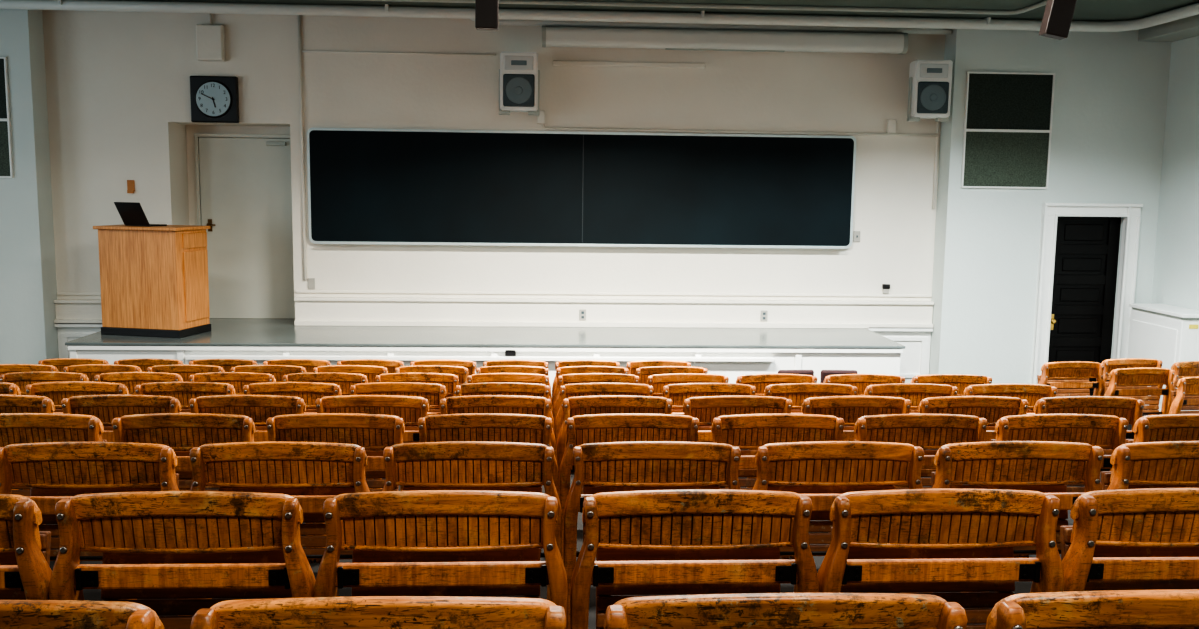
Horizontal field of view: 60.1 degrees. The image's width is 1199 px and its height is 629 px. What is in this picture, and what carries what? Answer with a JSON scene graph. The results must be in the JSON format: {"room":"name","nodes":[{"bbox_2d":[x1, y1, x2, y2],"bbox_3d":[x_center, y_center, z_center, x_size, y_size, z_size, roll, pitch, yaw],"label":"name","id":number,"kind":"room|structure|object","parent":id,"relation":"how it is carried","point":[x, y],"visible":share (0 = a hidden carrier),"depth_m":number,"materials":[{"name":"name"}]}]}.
{"room":"lecture hall","nodes":[
{"label":"lecture hall","id":0,"kind":"room"},
{"bbox_2d":[0,9,58,364],"bbox_3d":[-6.748,-1.132,10.579,2.435,3.870,0.950,0,7,-3],"label":"wall","id":1,"kind":"structure","parent":0,"point":[28,284],"depth_m":10.21,"materials":[{"name":"paint"}]},
{"bbox_2d":[0,57,13,177],"bbox_3d":[-6.106,-1.907,10.028,0.786,1.156,0.038,0,7,-3],"label":"window","id":2,"kind":"structure","parent":1,"relation":"in","point":[6,158],"depth_m":10.05,"materials":[{"name":"green"}]},
{"bbox_2d":[42,10,944,308],"bbox_3d":[-1.001,-1.117,11.034,9.091,3.870,0.650,0,7,-3],"label":"wall","id":3,"kind":"structure","parent":0,"point":[118,83],"depth_m":10.62,"materials":[{"name":"paint"}]},
{"bbox_2d":[54,292,101,323],"bbox_3d":[-4.959,-0.059,10.575,1.140,0.315,0.110,0,7,-3],"label":"baseboard","id":4,"kind":"structure","parent":3,"relation":"attached to","point":[69,311],"depth_m":10.54,"materials":[{"name":"paint"}]},
{"bbox_2d":[54,323,101,357],"bbox_3d":[-5.225,0.427,10.622,0.620,0.708,0.110,0,7,-3],"label":"trim","id":5,"kind":"structure","parent":3,"relation":"attached to","point":[66,332],"depth_m":10.58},
{"bbox_2d":[196,13,224,61],"bbox_3d":[-3.867,-2.763,10.305,0.260,0.475,0.090,0,7,-3],"label":"junction box","id":6,"kind":"object","parent":3,"relation":"attached to","point":[210,39],"visible":0.93,"depth_m":10.27,"materials":[{"name":"paint"}]},
{"bbox_2d":[190,76,238,122],"bbox_3d":[-3.855,-2.152,10.376,0.460,0.455,0.102,0,7,-3],"label":"wall clock","id":7,"kind":"object","parent":3,"relation":"attached to","point":[214,99],"visible":1,"depth_m":10.35,"materials":[{"name":"black plastic"}]},
{"bbox_2d":[194,133,294,318],"bbox_3d":[-3.720,-0.929,11.044,1.099,1.957,0.134,0,7,-3],"label":"door","id":8,"kind":"structure","parent":3,"relation":"in","point":[244,186],"depth_m":11.03,"materials":[{"name":"paint"}]},
{"bbox_2d":[298,15,306,279],"bbox_3d":[-3.014,-1.672,10.513,0.032,2.650,0.030,0,7,-3],"label":"conduit","id":9,"kind":"object","parent":3,"relation":"attached to","point":[299,16],"visible":0.94,"depth_m":10.50,"materials":[{"name":"metal"}]},
{"bbox_2d":[499,51,539,114],"bbox_3d":[-0.796,-2.282,10.313,0.400,0.595,0.483,0,7,-3],"label":"loudspeaker","id":10,"kind":"object","parent":3,"relation":"attached to","point":[519,74],"visible":1,"depth_m":10.09,"materials":[{"name":"paint"}]},
{"bbox_2d":[503,74,534,106],"bbox_3d":[-0.786,-2.184,10.108,0.304,0.310,0.025,0,7,-3],"label":"grille","id":11,"kind":"object","parent":10,"relation":"attached to","point":[518,89],"depth_m":10.09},
{"bbox_2d":[307,128,855,248],"bbox_3d":[-0.150,-1.287,10.673,5.628,1.171,0.113,0,7,-3],"label":"blackboard","id":12,"kind":"object","parent":3,"relation":"attached to","point":[366,185],"visible":1,"depth_m":10.67,"materials":[{"name":"metal"}]},
{"bbox_2d":[318,242,843,248],"bbox_3d":[-0.157,-0.719,10.729,5.420,0.025,0.083,0,7,-3],"label":"chalk tray","id":13,"kind":"object","parent":12,"relation":"on","point":[807,245],"depth_m":10.75,"materials":[{"name":"metal"}]},
{"bbox_2d":[294,290,933,328],"bbox_3d":[0.204,-0.049,10.848,6.680,0.355,0.110,0,7,-3],"label":"wainscoting","id":14,"kind":"structure","parent":3,"relation":"attached to","point":[309,311],"depth_m":10.82,"materials":[{"name":"paint"}]},
{"bbox_2d":[553,60,704,67],"bbox_3d":[0.303,-2.551,10.581,1.560,0.050,0.030,0,7,-3],"label":"wall rail","id":15,"kind":"object","parent":3,"relation":"attached to","point":[555,62],"visible":1,"depth_m":10.57,"materials":[{"name":"paint"}]},
{"bbox_2d":[542,25,907,53],"bbox_3d":[1.252,-2.776,10.445,3.660,0.258,0.340,0,7,-3],"label":"projection screen","id":16,"kind":"object","parent":3,"relation":"attached to","point":[552,36],"visible":0.89,"depth_m":10.30,"materials":[{"name":"white"}]},
{"bbox_2d":[537,111,938,136],"bbox_3d":[1.452,-1.968,10.704,4.185,0.200,0.050,0,7,-3],"label":"conduit","id":17,"kind":"object","parent":3,"relation":"attached to","point":[891,123],"visible":0.94,"depth_m":10.71,"materials":[{"name":"metal"}]},
{"bbox_2d":[868,327,932,382],"bbox_3d":[3.183,0.476,11.070,0.700,0.708,0.110,0,7,-3],"label":"trim","id":18,"kind":"structure","parent":3,"relation":"attached to","point":[915,358],"depth_m":11.06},
{"bbox_2d":[907,60,952,121],"bbox_3d":[3.322,-2.259,10.532,0.400,0.595,0.483,1,7,0],"label":"loudspeaker","id":19,"kind":"object","parent":3,"relation":"attached to","point":[930,81],"visible":1,"depth_m":10.31,"materials":[{"name":"paint"}]},
{"bbox_2d":[917,81,948,113],"bbox_3d":[3.320,-2.160,10.327,0.304,0.310,0.025,1,7,0],"label":"grille","id":20,"kind":"object","parent":19,"relation":"attached to","point":[932,96],"depth_m":10.31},
{"bbox_2d":[19,395,1160,628],"bbox_3d":[-0.657,1.352,4.297,13.960,1.040,14.650,0,7,-3],"label":"floor","id":21,"kind":"structure","parent":0,"point":[1020,586],"depth_m":4.37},
{"bbox_2d":[0,494,51,599],"bbox_3d":[-1.469,0.763,2.306,0.554,0.800,0.188,0,7,-3],"label":"seat","id":22,"kind":"object","parent":21,"relation":"on","point":[25,570],"visible":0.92,"depth_m":2.22,"materials":[{"name":"brown wood"}]},
{"bbox_2d":[0,394,59,536],"bbox_3d":[-2.720,0.744,4.742,0.554,0.800,0.188,0,7,-3],"label":"seat","id":23,"kind":"object","parent":21,"relation":"on","point":[9,403],"visible":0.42,"depth_m":4.64,"materials":[{"name":"brown wood"}]},
{"bbox_2d":[0,371,88,489],"bbox_3d":[-3.368,0.732,6.377,0.554,0.800,0.188,0,7,-3],"label":"seat","id":24,"kind":"object","parent":21,"relation":"on","point":[21,379],"visible":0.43,"depth_m":6.26,"materials":[{"name":"brown wood"}]},
{"bbox_2d":[0,413,106,495],"bbox_3d":[-2.117,0.751,3.940,0.554,0.800,0.188,0,7,-3],"label":"seat","id":25,"kind":"object","parent":21,"relation":"on","point":[15,428],"visible":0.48,"depth_m":3.83,"materials":[{"name":"brown wood"}]},
{"bbox_2d":[25,381,135,487],"bbox_3d":[-2.765,0.740,5.574,0.554,0.800,0.188,0,7,-3],"label":"seat","id":26,"kind":"object","parent":21,"relation":"on","point":[56,391],"visible":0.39,"depth_m":5.46,"materials":[{"name":"brown wood"}]},
{"bbox_2d":[0,600,163,628],"bbox_3d":[-0.866,0.770,1.503,0.554,0.800,0.188,0,7,-3],"label":"seat","id":27,"kind":"object","parent":21,"relation":"on","point":[14,614],"visible":1,"depth_m":1.39,"materials":[{"name":"brown wood"}]},
{"bbox_2d":[0,442,193,615],"bbox_3d":[-1.514,0.758,3.138,0.554,0.800,0.188,0,7,-3],"label":"seat","id":28,"kind":"object","parent":21,"relation":"on","point":[56,471],"visible":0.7,"depth_m":3.04,"materials":[{"name":"brown wood"}]},
{"bbox_2d":[63,364,141,381],"bbox_3d":[-3.412,0.728,7.209,0.554,0.800,0.188,0,7,-3],"label":"seat","id":29,"kind":"object","parent":21,"relation":"on","point":[90,370],"visible":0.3,"depth_m":7.09,"materials":[{"name":"brown wood"}]},
{"bbox_2d":[61,394,189,561],"bbox_3d":[-2.161,0.747,4.772,0.554,0.800,0.188,0,7,-3],"label":"seat","id":30,"kind":"object","parent":21,"relation":"on","point":[106,408],"visible":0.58,"depth_m":4.66,"materials":[{"name":"brown wood"}]},
{"bbox_2d":[94,372,185,408],"bbox_3d":[-2.809,0.735,6.407,0.554,0.800,0.188,0,7,-3],"label":"seat","id":31,"kind":"object","parent":21,"relation":"on","point":[130,380],"visible":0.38,"depth_m":6.29,"materials":[{"name":"brown wood"}]},
{"bbox_2d":[49,491,315,628],"bbox_3d":[-0.910,0.766,2.335,0.554,0.800,0.188,0,7,-3],"label":"seat","id":32,"kind":"object","parent":21,"relation":"on","point":[166,551],"visible":0.95,"depth_m":2.25,"materials":[{"name":"brown wood"}]},
{"bbox_2d":[135,382,235,412],"bbox_3d":[-2.206,0.743,5.604,0.554,0.800,0.188,0,7,-3],"label":"seat","id":33,"kind":"object","parent":21,"relation":"on","point":[183,391],"visible":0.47,"depth_m":5.49,"materials":[{"name":"brown wood"}]},
{"bbox_2d":[111,413,260,599],"bbox_3d":[-1.558,0.754,3.970,0.554,0.800,0.188,0,7,-3],"label":"seat","id":34,"kind":"object","parent":21,"relation":"on","point":[178,431],"visible":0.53,"depth_m":3.87,"materials":[{"name":"brown wood"}]},
{"bbox_2d":[147,364,224,381],"bbox_3d":[-2.853,0.731,7.239,0.554,0.800,0.188,0,7,-3],"label":"seat","id":35,"kind":"object","parent":21,"relation":"on","point":[185,370],"visible":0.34,"depth_m":7.12,"materials":[{"name":"brown wood"}]},
{"bbox_2d":[186,372,275,408],"bbox_3d":[-2.250,0.739,6.436,0.554,0.800,0.188,0,7,-3],"label":"seat","id":36,"kind":"object","parent":21,"relation":"on","point":[238,380],"visible":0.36,"depth_m":6.32,"materials":[{"name":"brown wood"}]},
{"bbox_2d":[186,395,315,562],"bbox_3d":[-1.602,0.750,4.802,0.554,0.800,0.188,0,7,-3],"label":"seat","id":37,"kind":"object","parent":21,"relation":"on","point":[259,408],"visible":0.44,"depth_m":4.69,"materials":[{"name":"brown wood"}]},
{"bbox_2d":[230,365,306,381],"bbox_3d":[-2.294,0.735,7.269,0.554,0.800,0.188,0,7,-3],"label":"seat","id":38,"kind":"object","parent":21,"relation":"on","point":[278,371],"visible":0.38,"depth_m":7.15,"materials":[{"name":"brown wood"}]},
{"bbox_2d":[189,441,369,598],"bbox_3d":[-0.954,0.762,3.167,0.554,0.800,0.188,0,7,-3],"label":"seat","id":39,"kind":"object","parent":21,"relation":"on","point":[308,472],"visible":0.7,"depth_m":3.07,"materials":[{"name":"brown wood"}]},
{"bbox_2d":[243,382,341,413],"bbox_3d":[-1.647,0.746,5.634,0.554,0.800,0.188,0,7,-3],"label":"seat","id":40,"kind":"object","parent":21,"relation":"on","point":[308,391],"visible":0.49,"depth_m":5.52,"materials":[{"name":"brown wood"}]},
{"bbox_2d":[282,372,374,488],"bbox_3d":[-1.691,0.742,6.466,0.554,0.800,0.188,0,7,-3],"label":"seat","id":41,"kind":"object","parent":21,"relation":"on","point":[345,380],"visible":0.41,"depth_m":6.35,"materials":[{"name":"brown wood"}]},
{"bbox_2d":[266,413,404,491],"bbox_3d":[-0.998,0.758,4.000,0.554,0.800,0.188,0,7,-3],"label":"seat","id":42,"kind":"object","parent":21,"relation":"on","point":[373,432],"visible":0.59,"depth_m":3.90,"materials":[{"name":"brown wood"}]},
{"bbox_2d":[313,365,387,382],"bbox_3d":[-1.735,0.738,7.298,0.554,0.800,0.188,0,7,-3],"label":"seat","id":43,"kind":"object","parent":21,"relation":"on","point":[370,372],"visible":0.24,"depth_m":7.18,"materials":[{"name":"brown wood"}]},
{"bbox_2d":[315,395,428,562],"bbox_3d":[-1.042,0.753,4.832,0.554,0.800,0.188,0,7,-3],"label":"seat","id":44,"kind":"object","parent":21,"relation":"on","point":[409,408],"visible":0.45,"depth_m":4.72,"materials":[{"name":"brown wood"}]},
{"bbox_2d":[190,596,566,628],"bbox_3d":[-0.306,0.773,1.533,0.554,0.800,0.188,0,7,-3],"label":"seat","id":45,"kind":"object","parent":21,"relation":"on","point":[351,612],"visible":1,"depth_m":1.41,"materials":[{"name":"brown wood"}]},
{"bbox_2d":[350,382,445,414],"bbox_3d":[-1.087,0.749,5.664,0.554,0.800,0.188,0,7,-3],"label":"seat","id":46,"kind":"object","parent":21,"relation":"on","point":[434,392],"visible":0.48,"depth_m":5.55,"materials":[{"name":"brown wood"}]},
{"bbox_2d":[375,373,458,488],"bbox_3d":[-1.131,0.745,6.496,0.554,0.800,0.188,0,7,-3],"label":"seat","id":47,"kind":"object","parent":21,"relation":"on","point":[450,381],"visible":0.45,"depth_m":6.38,"materials":[{"name":"brown wood"}]},
{"bbox_2d":[395,365,468,384],"bbox_3d":[-1.176,0.741,7.328,0.554,0.800,0.188,0,7,-3],"label":"seat","id":48,"kind":"object","parent":21,"relation":"on","point":[462,373],"visible":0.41,"depth_m":7.21,"materials":[{"name":"brown wood"}]},
{"bbox_2d":[314,490,567,628],"bbox_3d":[-0.351,0.769,2.365,0.554,0.800,0.188,0,7,-3],"label":"seat","id":49,"kind":"object","parent":21,"relation":"on","point":[483,543],"visible":0.94,"depth_m":2.27,"materials":[{"name":"brown wood"}]},
{"bbox_2d":[382,441,561,600],"bbox_3d":[-0.395,0.765,3.197,0.554,0.800,0.188,0,7,-3],"label":"seat","id":50,"kind":"object","parent":21,"relation":"on","point":[451,465],"visible":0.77,"depth_m":3.10,"materials":[{"name":"brown wood"}]},
{"bbox_2d":[65,318,904,393],"bbox_3d":[-1.022,0.505,10.495,7.720,0.688,1.860,0,7,-3],"label":"stage","id":51,"kind":"object","parent":21,"relation":"on","point":[732,353],"visible":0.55,"depth_m":9.74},
{"bbox_2d":[93,224,210,337],"bbox_3d":[-4.277,-0.336,9.972,0.875,1.030,0.560,2,7,12],"label":"lectern","id":52,"kind":"object","parent":51,"relation":"on","point":[154,282],"visible":0.97,"depth_m":9.74,"materials":[{"name":"brown wood"}]},
{"bbox_2d":[114,202,166,225],"bbox_3d":[-4.354,-0.954,9.842,0.330,0.225,0.316,4,8,25],"label":"laptop","id":53,"kind":"object","parent":52,"relation":"on","point":[131,213],"visible":1,"depth_m":9.75,"materials":[{"name":"black plastic"}]},
{"bbox_2d":[415,413,557,599],"bbox_3d":[-0.439,0.761,4.029,0.554,0.800,0.188,0,7,-3],"label":"seat","id":54,"kind":"object","parent":21,"relation":"on","point":[492,427],"visible":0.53,"depth_m":3.92,"materials":[{"name":"brown wood"}]},
{"bbox_2d":[440,395,555,456],"bbox_3d":[-0.484,0.757,4.862,0.554,0.800,0.188,0,7,-3],"label":"seat","id":55,"kind":"object","parent":21,"relation":"on","point":[506,404],"visible":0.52,"depth_m":4.75,"materials":[{"name":"brown wood"}]},
{"bbox_2d":[455,382,553,430],"bbox_3d":[-0.528,0.752,5.694,0.554,0.800,0.188,0,7,-3],"label":"seat","id":56,"kind":"object","parent":21,"relation":"on","point":[488,388],"visible":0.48,"depth_m":5.58,"materials":[{"name":"brown wood"}]},
{"bbox_2d":[467,373,552,414],"bbox_3d":[-0.572,0.748,6.526,0.554,0.800,0.188,0,7,-3],"label":"seat","id":57,"kind":"object","parent":21,"relation":"on","point":[485,377],"visible":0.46,"depth_m":6.41,"materials":[{"name":"brown wood"}]},
{"bbox_2d":[476,365,551,400],"bbox_3d":[-0.616,0.744,7.358,0.554,0.800,0.188,0,7,-3],"label":"seat","id":58,"kind":"object","parent":21,"relation":"on","point":[509,368],"visible":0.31,"depth_m":7.24,"materials":[{"name":"brown wood"}]},
{"bbox_2d":[553,366,628,418],"bbox_3d":[-0.057,0.748,7.388,0.554,0.800,0.188,0,7,-3],"label":"seat","id":59,"kind":"object","parent":21,"relation":"on","point":[570,369],"visible":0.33,"depth_m":7.26,"materials":[{"name":"brown wood"}]},
{"bbox_2d":[554,373,638,434],"bbox_3d":[-0.013,0.752,6.556,0.554,0.800,0.188,0,7,-3],"label":"seat","id":60,"kind":"object","parent":21,"relation":"on","point":[564,379],"visible":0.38,"depth_m":6.43,"materials":[{"name":"brown wood"}]},
{"bbox_2d":[555,382,653,460],"bbox_3d":[0.031,0.756,5.723,0.554,0.800,0.188,0,7,-3],"label":"seat","id":61,"kind":"object","parent":21,"relation":"on","point":[604,388],"visible":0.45,"depth_m":5.61,"materials":[{"name":"brown wood"}]},
{"bbox_2d":[557,395,672,499],"bbox_3d":[0.076,0.760,4.891,0.554,0.800,0.188,0,7,-3],"label":"seat","id":62,"kind":"object","parent":21,"relation":"on","point":[600,404],"visible":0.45,"depth_m":4.78,"materials":[{"name":"brown wood"}]},
{"bbox_2d":[560,413,699,594],"bbox_3d":[0.120,0.764,4.059,0.554,0.800,0.188,0,7,-3],"label":"seat","id":63,"kind":"object","parent":21,"relation":"on","point":[620,427],"visible":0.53,"depth_m":3.95,"materials":[{"name":"brown wood"}]},
{"bbox_2d":[564,441,740,628],"bbox_3d":[0.165,0.768,3.227,0.554,0.800,0.188,0,7,-3],"label":"seat","id":64,"kind":"object","parent":21,"relation":"on","point":[632,465],"visible":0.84,"depth_m":3.13,"materials":[{"name":"brown wood"}]},
{"bbox_2d":[636,366,707,396],"bbox_3d":[0.502,0.751,7.417,0.554,0.800,0.188,0,7,-3],"label":"seat","id":65,"kind":"object","parent":21,"relation":"on","point":[643,373],"visible":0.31,"depth_m":7.30,"materials":[{"name":"brown wood"}]},
{"bbox_2d":[647,373,728,487],"bbox_3d":[0.546,0.755,6.585,0.554,0.800,0.188,0,7,-3],"label":"seat","id":66,"kind":"object","parent":21,"relation":"on","point":[658,381],"visible":0.3,"depth_m":6.47,"materials":[{"name":"brown wood"}]},
{"bbox_2d":[570,489,818,628],"bbox_3d":[0.208,0.772,2.395,0.554,0.800,0.188,0,7,-3],"label":"seat","id":67,"kind":"object","parent":21,"relation":"on","point":[679,541],"visible":0.95,"depth_m":2.30,"materials":[{"name":"brown wood"}]},
{"bbox_2d":[662,383,756,487],"bbox_3d":[0.591,0.759,5.753,0.554,0.800,0.188,0,7,-3],"label":"seat","id":68,"kind":"object","parent":21,"relation":"on","point":[677,393],"visible":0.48,"depth_m":5.64,"materials":[{"name":"brown wood"}]},
{"bbox_2d":[683,395,792,558],"bbox_3d":[0.634,0.763,4.921,0.554,0.800,0.188,0,7,-3],"label":"seat","id":69,"kind":"object","parent":21,"relation":"on","point":[704,408],"visible":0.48,"depth_m":4.81,"materials":[{"name":"brown wood"}]},
{"bbox_2d":[728,374,817,487],"bbox_3d":[1.105,0.758,6.615,0.554,0.800,0.188,0,7,-3],"label":"seat","id":70,"kind":"object","parent":21,"relation":"on","point":[760,381],"visible":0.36,"depth_m":6.50,"materials":[{"name":"brown wood"}]},
{"bbox_2d":[705,413,844,544],"bbox_3d":[0.679,0.767,4.089,0.554,0.800,0.188,0,7,-3],"label":"seat","id":71,"kind":"object","parent":21,"relation":"on","point":[743,431],"visible":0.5,"depth_m":3.99,"materials":[{"name":"brown wood"}]},
{"bbox_2d":[604,593,967,628],"bbox_3d":[0.253,0.776,1.563,0.554,0.800,0.188,0,7,-3],"label":"seat","id":72,"kind":"object","parent":21,"relation":"on","point":[734,610],"visible":1,"depth_m":1.44,"materials":[{"name":"brown wood"}]},
{"bbox_2d":[757,383,857,449],"bbox_3d":[1.150,0.762,5.783,0.554,0.800,0.188,0,7,-3],"label":"seat","id":73,"kind":"object","parent":21,"relation":"on","point":[797,392],"visible":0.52,"depth_m":5.67,"materials":[{"name":"brown wood"}]},
{"bbox_2d":[752,441,923,592],"bbox_3d":[0.724,0.771,3.257,0.554,0.800,0.188,0,7,-3],"label":"seat","id":74,"kind":"object","parent":21,"relation":"on","point":[821,471],"visible":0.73,"depth_m":3.16,"materials":[{"name":"brown wood"}]},
{"bbox_2d":[790,396,910,558],"bbox_3d":[1.194,0.766,4.951,0.554,0.800,0.188,0,7,-3],"label":"seat","id":75,"kind":"object","parent":21,"relation":"on","point":[848,408],"visible":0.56,"depth_m":4.84,"materials":[{"name":"brown wood"}]},
{"bbox_2d":[823,374,904,395],"bbox_3d":[1.665,0.761,6.645,0.554,0.800,0.188,0,7,-3],"label":"seat","id":76,"kind":"object","parent":21,"relation":"on","point":[861,381],"visible":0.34,"depth_m":6.53,"materials":[{"name":"brown wood"}]},
{"bbox_2d":[864,383,957,413],"bbox_3d":[1.709,0.765,5.813,0.554,0.800,0.188,0,7,-3],"label":"seat","id":77,"kind":"object","parent":21,"relation":"on","point":[915,392],"visible":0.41,"depth_m":5.70,"materials":[{"name":"brown wood"}]},
{"bbox_2d":[854,414,987,489],"bbox_3d":[1.238,0.770,4.119,0.554,0.800,0.188,0,7,-3],"label":"seat","id":78,"kind":"object","parent":21,"relation":"on","point":[926,431],"visible":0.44,"depth_m":4.01,"materials":[{"name":"brown wood"}]},
{"bbox_2d":[817,488,1063,628],"bbox_3d":[0.767,0.776,2.425,0.554,0.800,0.188,0,7,-3],"label":"seat","id":79,"kind":"object","parent":21,"relation":"on","point":[959,542],"visible":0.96,"depth_m":2.33,"materials":[{"name":"brown wood"}]},
{"bbox_2d":[910,374,991,409],"bbox_3d":[2.224,0.764,6.675,0.554,0.800,0.188,0,7,-3],"label":"seat","id":80,"kind":"object","parent":21,"relation":"on","point":[961,381],"visible":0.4,"depth_m":6.56,"materials":[{"name":"brown wood"}]},
{"bbox_2d":[918,396,1028,557],"bbox_3d":[1.753,0.770,4.981,0.554,0.800,0.188,0,7,-3],"label":"seat","id":81,"kind":"object","parent":21,"relation":"on","point":[991,408],"visible":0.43,"depth_m":4.87,"materials":[{"name":"brown wood"}]},
{"bbox_2d":[963,383,1056,414],"bbox_3d":[2.268,0.769,5.842,0.554,0.800,0.188,0,7,-3],"label":"seat","id":82,"kind":"object","parent":21,"relation":"on","point":[1032,393],"visible":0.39,"depth_m":5.73,"materials":[{"name":"brown wood"}]},
{"bbox_2d":[918,441,1103,592],"bbox_3d":[1.282,0.775,3.287,0.554,0.800,0.188,0,7,-3],"label":"seat","id":83,"kind":"object","parent":21,"relation":"on","point":[1045,467],"visible":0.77,"depth_m":3.19,"materials":[{"name":"brown wood"}]},
{"bbox_2d":[990,414,1128,492],"bbox_3d":[1.797,0.774,4.148,0.554,0.800,0.188,0,7,-3],"label":"seat","id":84,"kind":"object","parent":21,"relation":"on","point":[1103,431],"visible":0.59,"depth_m":4.04,"materials":[{"name":"brown wood"}]},
{"bbox_2d":[1037,361,1104,396],"bbox_3d":[3.798,0.764,8.442,0.554,0.800,0.188,0,7,-6],"label":"seat","id":85,"kind":"object","parent":21,"relation":"on","point":[1059,375],"visible":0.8,"depth_m":8.36,"materials":[{"name":"brown wood"}]},
{"bbox_2d":[1019,396,1144,557],"bbox_3d":[2.313,0.773,5.010,0.554,0.800,0.188,0,7,-3],"label":"seat","id":86,"kind":"object","parent":21,"relation":"on","point":[1131,409],"visible":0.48,"depth_m":4.90,"materials":[{"name":"brown wood"}]},
{"bbox_2d":[986,589,1198,628],"bbox_3d":[0.812,0.780,1.593,0.554,0.800,0.188,0,7,-3],"label":"seat","id":87,"kind":"object","parent":21,"relation":"on","point":[1160,608],"visible":1,"depth_m":1.47,"materials":[{"name":"brown wood"}]},
{"bbox_2d":[1093,358,1162,415],"bbox_3d":[4.369,0.748,8.632,0.554,0.800,0.188,0,7,-6],"label":"seat","id":88,"kind":"object","parent":21,"relation":"on","point":[1110,364],"visible":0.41,"depth_m":8.52,"materials":[{"name":"brown wood"}]},
{"bbox_2d":[1060,488,1198,591],"bbox_3d":[1.327,0.779,2.454,0.554,0.800,0.188,0,7,-3],"label":"seat","id":89,"kind":"object","parent":21,"relation":"on","point":[1146,538],"visible":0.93,"depth_m":2.36,"materials":[{"name":"brown wood"}]},
{"bbox_2d":[1104,368,1174,414],"bbox_3d":[4.222,0.801,8.187,0.554,0.800,0.188,0,7,-6],"label":"seat","id":90,"kind":"object","parent":21,"relation":"on","point":[1151,378],"visible":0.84,"depth_m":8.10,"materials":[{"name":"brown wood"}]},
{"bbox_2d":[1101,441,1198,489],"bbox_3d":[1.841,0.778,3.316,0.554,0.800,0.188,0,7,-3],"label":"seat","id":91,"kind":"object","parent":21,"relation":"on","point":[1164,464],"visible":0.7,"depth_m":3.21,"materials":[{"name":"brown wood"}]},
{"bbox_2d":[1125,414,1198,484],"bbox_3d":[2.357,0.777,4.178,0.554,0.800,0.188,0,7,-3],"label":"seat","id":92,"kind":"object","parent":21,"relation":"on","point":[1171,427],"visible":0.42,"depth_m":4.06,"materials":[{"name":"brown wood"}]},
{"bbox_2d":[1128,303,1198,411],"bbox_3d":[5.632,0.449,10.267,0.365,1.020,0.910,0,7,-3],"label":"radiator cover","id":93,"kind":"object","parent":21,"relation":"on","point":[1169,334],"visible":0.64,"depth_m":10.08,"materials":[{"name":"paint"}]},
{"bbox_2d":[1161,361,1198,409],"bbox_3d":[4.904,0.764,8.551,0.554,0.800,0.188,0,7,-6],"label":"seat","id":94,"kind":"object","parent":21,"relation":"on","point":[1187,368],"visible":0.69,"depth_m":8.43,"materials":[{"name":"brown wood"}]},
{"bbox_2d":[1168,377,1198,414],"bbox_3d":[4.560,0.848,7.847,0.554,0.800,0.188,0,7,-6],"label":"seat","id":95,"kind":"object","parent":21,"relation":"on","point":[1187,391],"visible":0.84,"depth_m":7.74,"materials":[{"name":"brown wood"}]},
{"bbox_2d":[116,0,1198,21],"bbox_3d":[-0.613,-2.245,3.850,13.960,0.150,14.650,0,7,-3],"label":"ceiling","id":96,"kind":"structure","parent":0,"point":[1085,10],"depth_m":9.66,"materials":[{"name":"paint"}]},
{"bbox_2d":[475,0,498,30],"bbox_3d":[-0.414,-1.611,3.813,0.160,1.095,0.120,0,7,-3],"label":"bracket","id":97,"kind":"object","parent":96,"relation":"hanging from","point":[486,11],"visible":1,"depth_m":3.85,"materials":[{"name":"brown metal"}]},
{"bbox_2d":[0,0,1198,31],"bbox_3d":[-0.878,-2.057,3.365,12.980,0.110,13.270,0,7,-3],"label":"ceiling pipe","id":98,"kind":"object","parent":96,"relation":"attached to","point":[987,23],"visible":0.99,"depth_m":9.87,"materials":[{"name":"white metal"}]},
{"bbox_2d":[346,0,1046,14],"bbox_3d":[-1.544,-2.065,3.077,11.620,0.038,12.770,0,7,-3],"label":"ceiling pipe","id":99,"kind":"object","parent":96,"relation":"attached to","point":[532,2],"visible":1,"depth_m":9.53,"materials":[{"name":"metal"}]},
{"bbox_2d":[471,19,951,34],"bbox_3d":[1.128,-2.922,10.401,4.874,0.128,0.090,0,7,-3],"label":"ceiling pipe","id":100,"kind":"object","parent":96,"relation":"attached to","point":[501,22],"visible":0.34,"depth_m":10.37,"materials":[{"name":"white metal"}]},
{"bbox_2d":[1039,0,1076,39],"bbox_3d":[1.881,-1.601,3.935,0.343,1.088,0.120,0,7,-3],"label":"bracket","id":101,"kind":"object","parent":96,"relation":"hanging from","point":[1058,14],"visible":1,"depth_m":3.96,"materials":[{"name":"brown metal"}]},
{"bbox_2d":[929,29,1171,383],"bbox_3d":[4.761,-1.066,11.192,2.434,3.870,0.950,0,7,-3],"label":"wall","id":102,"kind":"structure","parent":0,"point":[1111,88],"depth_m":10.68,"materials":[{"name":"paint"}]},
{"bbox_2d":[961,71,1054,188],"bbox_3d":[4.160,-1.873,10.571,0.906,1.166,0.038,0,7,-3],"label":"window","id":103,"kind":"structure","parent":102,"relation":"in","point":[1008,117],"depth_m":10.57,"materials":[{"name":"green"}]},
{"bbox_2d":[1048,216,1120,394],"bbox_3d":[5.057,-0.086,10.916,0.760,1.907,0.130,0,7,-3],"label":"door","id":104,"kind":"structure","parent":102,"relation":"in","point":[1087,248],"depth_m":10.91,"materials":[{"name":"black wood"}]},
{"bbox_2d":[1031,203,1142,383],"bbox_3d":[5.066,-0.138,10.816,1.033,2.035,0.098,0,7,-3],"label":"trim","id":105,"kind":"structure","parent":102,"relation":"attached to","point":[1131,213],"depth_m":10.75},
{"bbox_2d":[1151,36,1198,309],"bbox_3d":[6.252,-0.164,4.092,0.200,3.870,13.500,0,7,-3],"label":"wall","id":106,"kind":"structure","parent":0,"point":[1176,262],"depth_m":10.40,"materials":[{"name":"paint"}]},
{"bbox_2d":[1138,14,1198,41],"bbox_3d":[5.709,-2.693,9.298,0.360,0.150,2.500,0,7,-3],"label":"trim","id":107,"kind":"structure","parent":106,"relation":"attached to","point":[1188,27],"depth_m":10.07,"materials":[{"name":"paint"}]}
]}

